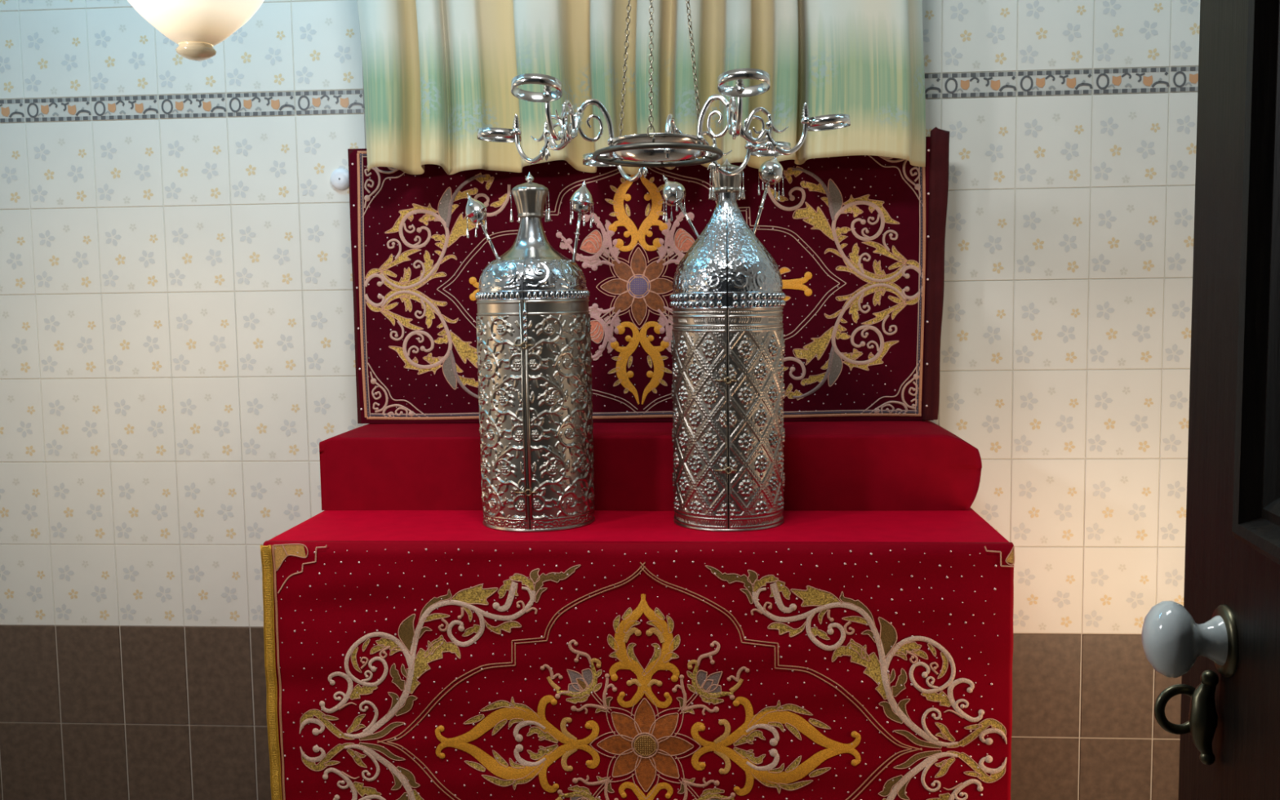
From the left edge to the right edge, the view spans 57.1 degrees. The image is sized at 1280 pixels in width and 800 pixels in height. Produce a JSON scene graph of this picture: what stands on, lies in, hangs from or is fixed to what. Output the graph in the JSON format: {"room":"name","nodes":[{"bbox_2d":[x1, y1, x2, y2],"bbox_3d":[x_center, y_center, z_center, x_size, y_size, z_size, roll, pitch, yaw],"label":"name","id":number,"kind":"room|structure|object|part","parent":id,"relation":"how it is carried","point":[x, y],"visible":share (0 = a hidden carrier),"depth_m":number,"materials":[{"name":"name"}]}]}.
{"room":"house of worship","nodes":[
{"label":"house of worship","id":0,"kind":"room"},
{"bbox_2d":[0,0,1199,799],"bbox_3d":[0.032,-0.325,3.358,4.800,3.181,0.121,0,5,4],"label":"wall","id":1,"kind":"structure","parent":0,"point":[177,343],"depth_m":3.36,"materials":[{"name":"beige tile"}]},
{"bbox_2d":[329,168,349,190],"bbox_3d":[-0.849,-0.625,3.329,0.062,0.062,0.018,0,5,4],"label":"button","id":2,"kind":"object","parent":1,"relation":"attached to","point":[339,179],"visible":0.91,"depth_m":3.32,"materials":[{"name":"white plastic"}]},
{"bbox_3d":[0.001,-1.615,3.070,1.784,0.044,0.225,0,5,4],"label":"curtain rod","id":3,"kind":"object","parent":1,"relation":"attached to","visible":0},
{"bbox_2d":[356,0,925,174],"bbox_3d":[-0.019,-1.093,3.033,1.513,1.003,0.131,0,5,4],"label":"curtain","id":4,"kind":"object","parent":3,"relation":"hanging from","point":[437,73],"visible":0.94,"depth_m":3.04,"materials":[{"name":"fabric"}]},
{"bbox_3d":[-0.141,-1.781,1.218,4.800,0.100,3.900,0,5,4],"label":"ceiling","id":5,"kind":"structure","parent":0,"visible":0},
{"bbox_2d":[127,0,264,61],"bbox_3d":[-0.772,-1.184,1.974,0.278,1.202,0.278,0,5,4],"label":"pendant lamp","id":6,"kind":"object","parent":5,"relation":"hanging from","point":[197,26],"visible":1,"depth_m":1.98,"materials":[{"name":"beige glass"}]},
{"bbox_3d":[-0.764,-0.600,2.025,0.067,0.031,0.067,0,5,4],"label":"knob","id":7,"kind":"part","parent":6,"relation":"part of","materials":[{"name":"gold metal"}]},
{"bbox_2d":[477,0,850,182],"bbox_3d":[0.019,-1.136,2.286,0.760,1.358,0.676,0,5,13],"label":"chandelier","id":8,"kind":"object","parent":5,"relation":"hanging from","point":[653,149],"visible":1,"depth_m":2.30,"materials":[{"name":"silver metal"}]},
{"bbox_3d":[-0.185,-0.523,2.356,0.185,0.091,0.013,2,4,39],"label":"arm","id":9,"kind":"part","parent":8,"relation":"part of","materials":[{"name":"silver metal"}]},
{"bbox_3d":[-0.142,-0.525,2.217,0.013,0.091,0.185,0,-2,17],"label":"arm","id":10,"kind":"part","parent":8,"relation":"part of","materials":[{"name":"silver metal"}]},
{"bbox_3d":[-0.012,-0.934,2.358,0.081,0.857,0.016,1,5,16],"label":"chain","id":11,"kind":"part","parent":8,"relation":"part of","materials":[{"name":"silver metal"}]},
{"bbox_3d":[0.011,-0.529,2.565,0.013,0.091,0.185,-3,-1,-43],"label":"arm","id":12,"kind":"part","parent":8,"relation":"part of","materials":[{"name":"silver metal"}]},
{"bbox_3d":[0.021,-0.930,2.270,0.018,0.855,0.092,0,3,4],"label":"chain","id":13,"kind":"part","parent":8,"relation":"part of","materials":[{"name":"silver metal"}]},
{"bbox_3d":[0.082,-0.935,2.344,0.085,0.856,0.012,-1,5,0],"label":"chain","id":14,"kind":"part","parent":8,"relation":"part of","materials":[{"name":"silver metal"}]},
{"bbox_3d":[0.155,-0.531,2.530,0.185,0.091,0.013,2,2,-21],"label":"arm","id":15,"kind":"part","parent":8,"relation":"part of","materials":[{"name":"silver metal"}]},
{"bbox_3d":[0.174,-0.524,2.176,0.013,0.091,0.185,-1,-1,-3],"label":"arm","id":16,"kind":"part","parent":8,"relation":"part of","materials":[{"name":"silver metal"}]},
{"bbox_3d":[0.250,-0.526,2.299,0.185,0.091,0.013,-3,4,-25],"label":"arm","id":17,"kind":"part","parent":8,"relation":"part of","materials":[{"name":"silver metal"}]},
{"bbox_3d":[-0.096,1.477,1.506,4.800,0.080,3.900,0,5,4],"label":"floor","id":18,"kind":"structure","parent":0,"visible":0},
{"bbox_2d":[269,507,1008,542],"bbox_3d":[0.013,0.788,2.972,1.620,1.031,0.789,0,5,4],"label":"covered table","id":19,"kind":"object","parent":18,"relation":"on","point":[968,526],"visible":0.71,"depth_m":2.70,"materials":[{"name":"fabric"}]},
{"bbox_2d":[475,171,595,532],"bbox_3d":[-0.248,-0.120,2.769,0.271,0.824,0.270,-4,6,-32],"label":"case","id":20,"kind":"object","parent":19,"relation":"on","point":[534,362],"visible":1,"depth_m":2.67,"materials":[{"name":"silver metal"}]},
{"bbox_2d":[465,192,498,258],"bbox_3d":[-0.371,-0.400,2.752,0.081,0.171,0.056,2,6,29],"label":"finial","id":21,"kind":"object","parent":20,"relation":"in","point":[475,210],"visible":1,"depth_m":2.74,"materials":[{"name":"silver metal"}]},
{"bbox_3d":[-0.384,-0.445,2.755,0.051,0.062,0.055,-2,5,-16],"label":"bulb","id":22,"kind":"part","parent":21,"relation":"part of","materials":[{"name":"silver metal"}]},
{"bbox_3d":[-0.350,-0.368,2.759,0.011,0.111,0.012,-25,3,6],"label":"rod","id":23,"kind":"part","parent":21,"relation":"part of","materials":[{"name":"silver metal"}]},
{"bbox_2d":[568,180,594,262],"bbox_3d":[-0.135,-0.414,2.739,0.060,0.195,0.058,2,6,27],"label":"finial","id":24,"kind":"object","parent":20,"relation":"in","point":[581,201],"visible":1,"depth_m":2.72,"materials":[{"name":"silver metal"}]},
{"bbox_3d":[-0.147,-0.377,2.743,0.011,0.120,0.012,9,6,4],"label":"rod","id":25,"kind":"part","parent":24,"relation":"part of","materials":[{"name":"silver metal"}]},
{"bbox_3d":[-0.136,-0.467,2.734,0.057,0.065,0.057,-2,5,-18],"label":"bulb","id":26,"kind":"part","parent":24,"relation":"part of","materials":[{"name":"silver metal"}]},
{"bbox_2d":[260,540,1014,799],"bbox_3d":[-0.018,0.813,2.575,1.625,1.015,0.036,0,5,4],"label":"altar cloth","id":27,"kind":"object","parent":19,"relation":"hanging from","point":[395,670],"visible":1,"depth_m":2.55,"materials":[{"name":"red fabric"}]},
{"bbox_3d":[-0.815,0.821,2.625,0.028,1.010,0.016,0,5,4],"label":"braid trim","id":28,"kind":"part","parent":27,"relation":"part of","materials":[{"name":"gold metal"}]},
{"bbox_2d":[319,420,982,511],"bbox_3d":[0.025,0.165,3.111,1.645,0.187,0.402,0,5,4],"label":"step","id":29,"kind":"structure","parent":19,"relation":"on","point":[866,465],"depth_m":2.92,"materials":[{"name":"fabric"}]},
{"bbox_2d":[347,126,949,423],"bbox_3d":[0.012,-0.325,3.184,1.617,0.774,0.043,0,5,4],"label":"panel","id":30,"kind":"object","parent":29,"relation":"on","point":[855,242],"visible":0.74,"depth_m":3.17,"materials":[{"name":"fabric"}]},
{"bbox_2d":[669,158,785,532],"bbox_3d":[0.204,-0.135,2.736,0.268,0.844,0.267,3,7,39],"label":"case","id":31,"kind":"object","parent":19,"relation":"on","point":[727,343],"visible":0.99,"depth_m":2.64,"materials":[{"name":"silver metal"}]},
{"bbox_2d":[661,175,699,238],"bbox_3d":[0.095,-0.442,2.719,0.090,0.160,0.057,2,6,25],"label":"finial","id":32,"kind":"object","parent":31,"relation":"in","point":[673,193],"visible":1,"depth_m":2.71,"materials":[{"name":"silver metal"}]},
{"bbox_3d":[0.078,-0.479,2.723,0.056,0.060,0.055,2,6,30],"label":"bulb","id":33,"kind":"part","parent":32,"relation":"part of","materials":[{"name":"silver metal"}]},
{"bbox_3d":[0.117,-0.410,2.726,0.011,0.103,0.012,-30,2,6],"label":"rod","id":34,"kind":"part","parent":32,"relation":"part of","materials":[{"name":"silver metal"}]},
{"bbox_2d":[752,155,784,234],"bbox_3d":[0.297,-0.471,2.710,0.069,0.206,0.062,3,7,39],"label":"finial","id":35,"kind":"object","parent":31,"relation":"in","point":[771,171],"visible":0.98,"depth_m":2.69,"materials":[{"name":"silver metal"}]},
{"bbox_3d":[0.276,-0.433,2.712,0.011,0.133,0.012,16,6,3],"label":"rod","id":36,"kind":"part","parent":35,"relation":"part of","materials":[{"name":"silver metal"}]},
{"bbox_3d":[0.302,-0.527,2.702,0.058,0.063,0.058,16,6,3],"label":"bulb","id":37,"kind":"part","parent":35,"relation":"part of","materials":[{"name":"silver metal"}]},
{"bbox_2d":[1141,0,1279,799],"bbox_3d":[0.415,0.256,0.648,0.108,2.471,0.860,0,5,9],"label":"door","id":38,"kind":"structure","parent":18,"relation":"on","point":[1224,642],"depth_m":0.93,"materials":[{"name":"brown wood"}]},
{"bbox_3d":[0.454,0.260,0.984,0.045,0.043,0.024,0,5,9],"label":"ring handle","id":39,"kind":"part","parent":38,"relation":"part of","materials":[{"name":"brown metal"}]},
{"bbox_3d":[0.442,0.195,0.955,0.064,0.062,0.062,0,5,9],"label":"knob","id":40,"kind":"part","parent":38,"relation":"part of","materials":[{"name":"white ceramic"}]},
{"bbox_3d":[0.464,0.262,0.970,0.023,0.080,0.025,0,5,9],"label":"handle plate","id":41,"kind":"part","parent":38,"relation":"part of","materials":[{"name":"brown metal"}]},
{"bbox_3d":[0.418,-0.347,0.592,0.030,0.960,0.550,0,5,9],"label":"moulding","id":42,"kind":"part","parent":38,"relation":"part of","materials":[{"name":"brown wood"}]},
{"bbox_3d":[0.446,0.260,0.643,0.045,0.260,0.550,0,5,9],"label":"rail","id":43,"kind":"part","parent":38,"relation":"part of","materials":[{"name":"brown wood"}]}
]}

